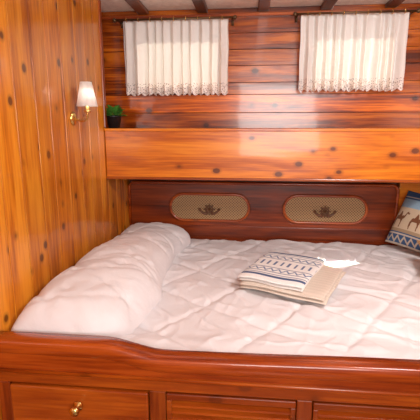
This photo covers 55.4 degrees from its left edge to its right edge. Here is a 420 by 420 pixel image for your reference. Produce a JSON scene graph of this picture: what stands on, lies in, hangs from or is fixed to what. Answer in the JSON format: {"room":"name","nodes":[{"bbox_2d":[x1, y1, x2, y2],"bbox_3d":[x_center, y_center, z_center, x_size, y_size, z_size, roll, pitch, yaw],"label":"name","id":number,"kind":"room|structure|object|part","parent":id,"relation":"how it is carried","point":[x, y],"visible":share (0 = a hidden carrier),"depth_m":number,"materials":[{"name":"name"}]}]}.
{"room":"ship interior","nodes":[
{"label":"ship interior","id":0,"kind":"room"},
{"bbox_2d":[0,0,129,419],"bbox_3d":[-0.717,0.230,0.903,0.050,2.087,3.530,1,12,5],"label":"wall","id":1,"kind":"structure","parent":0,"point":[58,202],"depth_m":1.53,"materials":[{"name":"brown wood"}]},
{"bbox_2d":[70,81,97,125],"bbox_3d":[-0.541,-0.456,1.725,0.128,0.180,0.102,7,13,29],"label":"wall lamp","id":2,"kind":"object","parent":1,"relation":"attached to","point":[86,98],"visible":1,"depth_m":1.68,"materials":[{"name":"white fabric"}]},
{"bbox_3d":[-0.551,-0.418,1.755,0.089,0.094,0.102,1,12,5],"label":"brass arm","id":3,"kind":"part","parent":2,"relation":"part of"},
{"bbox_3d":[-0.526,-0.493,1.704,0.089,0.100,0.089,1,12,5],"label":"lamp shade","id":4,"kind":"part","parent":2,"relation":"part of","materials":[{"name":"white fabric"}]},
{"bbox_2d":[98,0,106,127],"bbox_3d":[-0.579,-0.752,2.078,0.051,0.637,0.030,1,12,5],"label":"trim","id":5,"kind":"structure","parent":1,"relation":"attached to","point":[99,1],"depth_m":2.06,"materials":[{"name":"brown wood"}]},
{"bbox_2d":[101,3,419,127],"bbox_3d":[0.460,-0.776,2.223,2.220,0.655,0.035,1,12,5],"label":"wall","id":6,"kind":"structure","parent":0,"point":[263,91],"depth_m":2.23,"materials":[{"name":"brown wood"}]},
{"bbox_2d":[112,15,236,95],"bbox_3d":[-0.189,-0.843,2.203,0.672,0.414,0.104,1,12,5],"label":"window curtain","id":7,"kind":"object","parent":6,"relation":"hanging from","point":[173,51],"visible":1,"depth_m":2.19,"materials":[{"name":"white fabric"}]},
{"bbox_3d":[-0.189,-1.026,2.166,0.672,0.042,0.103,1,12,5],"label":"rod","id":8,"kind":"part","parent":7,"relation":"part of","materials":[{"name":"brown wood"}]},
{"bbox_2d":[136,83,220,87],"bbox_3d":[-0.183,-0.853,2.265,0.494,0.304,0.047,1,12,5],"label":"frame","id":9,"kind":"object","parent":6,"relation":"attached to","point":[149,83],"visible":0.11,"depth_m":2.27,"materials":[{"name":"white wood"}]},
{"bbox_2d":[102,8,417,19],"bbox_3d":[0.467,-1.051,2.137,2.200,0.015,0.019,1,12,5],"label":"trim","id":10,"kind":"structure","parent":6,"relation":"attached to","point":[261,13],"depth_m":2.16,"materials":[{"name":"brown wood"}]},
{"bbox_2d":[104,128,419,182],"bbox_3d":[0.465,-0.324,2.258,2.197,0.270,0.435,1,12,5],"label":"wall shelf","id":11,"kind":"object","parent":6,"relation":"attached to","point":[388,155],"visible":0.86,"depth_m":2.06,"materials":[{"name":"brown wood"}]},
{"bbox_2d":[106,105,126,127],"bbox_3d":[-0.527,-0.511,2.193,0.146,0.127,0.149,1,12,5],"label":"potted plant","id":12,"kind":"object","parent":11,"relation":"on","point":[114,113],"visible":0.91,"depth_m":2.17,"materials":[{"name":"green plant"}]},
{"bbox_3d":[-0.528,-0.484,2.200,0.086,0.071,0.086,1,12,5],"label":"pot","id":13,"kind":"part","parent":12,"relation":"part of","materials":[{"name":"black ceramic"}]},
{"bbox_2d":[305,78,390,85],"bbox_3d":[0.753,-0.835,2.176,0.454,0.304,0.047,1,12,5],"label":"frame","id":14,"kind":"object","parent":6,"relation":"attached to","point":[389,78],"visible":0.05,"depth_m":2.18,"materials":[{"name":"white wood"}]},
{"bbox_2d":[293,8,419,91],"bbox_3d":[0.747,-0.836,2.111,0.632,0.407,0.104,1,12,5],"label":"window curtain","id":15,"kind":"object","parent":6,"relation":"hanging from","point":[362,45],"visible":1,"depth_m":2.10,"materials":[{"name":"white fabric"}]},
{"bbox_3d":[0.747,-1.015,2.075,0.632,0.042,0.103,1,12,5],"label":"rod","id":16,"kind":"part","parent":15,"relation":"part of","materials":[{"name":"brown wood"}]},
{"bbox_2d":[101,0,419,11],"bbox_3d":[0.283,-0.776,0.540,2.330,0.030,3.420,1,12,5],"label":"ceiling","id":17,"kind":"structure","parent":0,"point":[106,5],"depth_m":2.09,"materials":[{"name":"white paint"}]},
{"bbox_2d":[125,0,148,14],"bbox_3d":[-0.531,-0.759,0.587,0.060,0.022,3.345,1,12,5],"label":"trim","id":18,"kind":"structure","parent":17,"relation":"attached to","point":[136,5],"depth_m":2.09,"materials":[{"name":"brown wood"}]},
{"bbox_2d":[192,0,207,12],"bbox_3d":[-0.203,-0.753,0.556,0.060,0.022,3.345,1,12,5],"label":"trim","id":19,"kind":"structure","parent":17,"relation":"attached to","point":[200,5],"depth_m":2.07,"materials":[{"name":"brown wood"}]},
{"bbox_2d":[258,0,270,10],"bbox_3d":[0.125,-0.746,0.524,0.060,0.022,3.345,1,12,5],"label":"trim","id":20,"kind":"structure","parent":17,"relation":"attached to","point":[263,5],"depth_m":2.05,"materials":[{"name":"brown wood"}]},
{"bbox_2d":[321,0,337,9],"bbox_3d":[0.454,-0.740,0.492,0.060,0.022,3.345,1,12,5],"label":"trim","id":21,"kind":"structure","parent":17,"relation":"attached to","point":[327,4],"depth_m":2.04,"materials":[{"name":"brown wood"}]},
{"bbox_2d":[385,0,404,7],"bbox_3d":[0.782,-0.733,0.461,0.060,0.022,3.345,1,12,5],"label":"trim","id":22,"kind":"structure","parent":17,"relation":"attached to","point":[391,3],"depth_m":2.04,"materials":[{"name":"brown wood"}]},
{"bbox_2d":[130,179,398,185],"bbox_3d":[0.517,0.334,2.627,2.140,1.188,0.030,1,12,5],"label":"wall","id":23,"kind":"structure","parent":0,"point":[397,184],"depth_m":2.52,"materials":[{"name":"brown wood"}]},
{"bbox_2d":[128,181,419,245],"bbox_3d":[0.523,0.085,2.518,2.113,0.620,0.052,1,12,5],"label":"headboard","id":24,"kind":"object","parent":23,"relation":"attached to","point":[355,213],"visible":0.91,"depth_m":2.51,"materials":[{"name":"brown wood"}]},
{"bbox_3d":[-0.004,-0.016,2.539,0.518,0.188,0.018,1,12,5],"label":"panel moulding","id":25,"kind":"part","parent":24,"relation":"part of","materials":[{"name":"brown wood"}]},
{"bbox_3d":[-0.004,-0.017,2.543,0.500,0.170,0.008,1,12,5],"label":"cane panel","id":26,"kind":"part","parent":24,"relation":"part of","materials":[{"name":"beige wicker"}]},
{"bbox_3d":[0.304,0.144,2.545,1.655,0.075,0.009,1,12,5],"label":"rail","id":27,"kind":"part","parent":24,"relation":"part of","materials":[{"name":"brown wood"}]},
{"bbox_3d":[0.710,-0.002,2.470,0.518,0.188,0.018,1,12,5],"label":"panel moulding","id":28,"kind":"part","parent":24,"relation":"part of","materials":[{"name":"brown wood"}]},
{"bbox_3d":[0.710,-0.003,2.474,0.500,0.170,0.008,1,12,5],"label":"cane panel","id":29,"kind":"part","parent":24,"relation":"part of","materials":[{"name":"beige wicker"}]},
{"bbox_3d":[0.262,1.434,0.299,2.158,0.030,2.060,1,12,5],"label":"floor","id":30,"kind":"structure","parent":0,"visible":0},
{"bbox_2d":[0,331,419,419],"bbox_3d":[0.453,0.674,1.869,2.102,0.828,1.477,1,12,5],"label":"frame","id":31,"kind":"object","parent":30,"relation":"on","point":[44,376],"visible":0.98,"depth_m":1.18,"materials":[{"name":"brown wood"}]},
{"bbox_3d":[-0.404,0.600,1.201,0.032,0.032,0.036,1,12,5],"label":"knob","id":32,"kind":"part","parent":31,"relation":"part of","materials":[{"name":"gold metal"}]},
{"bbox_3d":[-0.400,0.610,1.243,0.434,0.146,0.038,1,12,5],"label":"drawer","id":33,"kind":"part","parent":31,"relation":"part of","materials":[{"name":"brown wood"}]},
{"bbox_3d":[0.387,0.443,1.136,2.102,0.080,0.061,1,12,5],"label":"rail","id":34,"kind":"part","parent":31,"relation":"part of","materials":[{"name":"brown wood"}]},
{"bbox_3d":[0.385,0.509,1.130,2.101,0.014,0.013,1,12,5],"label":"bead moulding","id":35,"kind":"part","parent":31,"relation":"part of","materials":[{"name":"brown wood"}]},
{"bbox_3d":[0.060,0.817,1.241,0.381,0.551,0.031,1,12,5],"label":"louvre door","id":36,"kind":"part","parent":31,"relation":"part of","materials":[{"name":"brown wood"}]},
{"bbox_3d":[0.476,0.825,1.201,0.356,0.551,0.031,1,12,5],"label":"louvre door","id":37,"kind":"part","parent":31,"relation":"part of","materials":[{"name":"brown wood"}]},
{"bbox_3d":[0.458,0.491,1.883,2.094,0.219,1.375,1,12,5],"label":"mattress","id":38,"kind":"object","parent":31,"relation":"on","visible":0},
{"bbox_2d":[11,222,419,359],"bbox_3d":[0.455,0.280,1.836,2.094,0.255,1.376,1,12,5],"label":"duvet","id":39,"kind":"object","parent":38,"relation":"on","point":[154,285],"visible":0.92,"depth_m":1.51,"materials":[{"name":"white fabric"}]},
{"bbox_2d":[238,252,345,304],"bbox_3d":[0.381,0.287,1.813,0.386,0.065,0.421,6,13,28],"label":"folded towels","id":40,"kind":"object","parent":39,"relation":"on","point":[294,276],"visible":1,"depth_m":1.72,"materials":[{"name":"beige fabric"}]},
{"bbox_2d":[385,191,419,251],"bbox_3d":[1.173,0.075,2.180,0.175,0.300,0.427,-3,12,-14],"label":"patterned cushion","id":41,"kind":"object","parent":39,"relation":"on","point":[405,230],"visible":1,"depth_m":2.23,"materials":[{"name":"fabric"}]}
]}

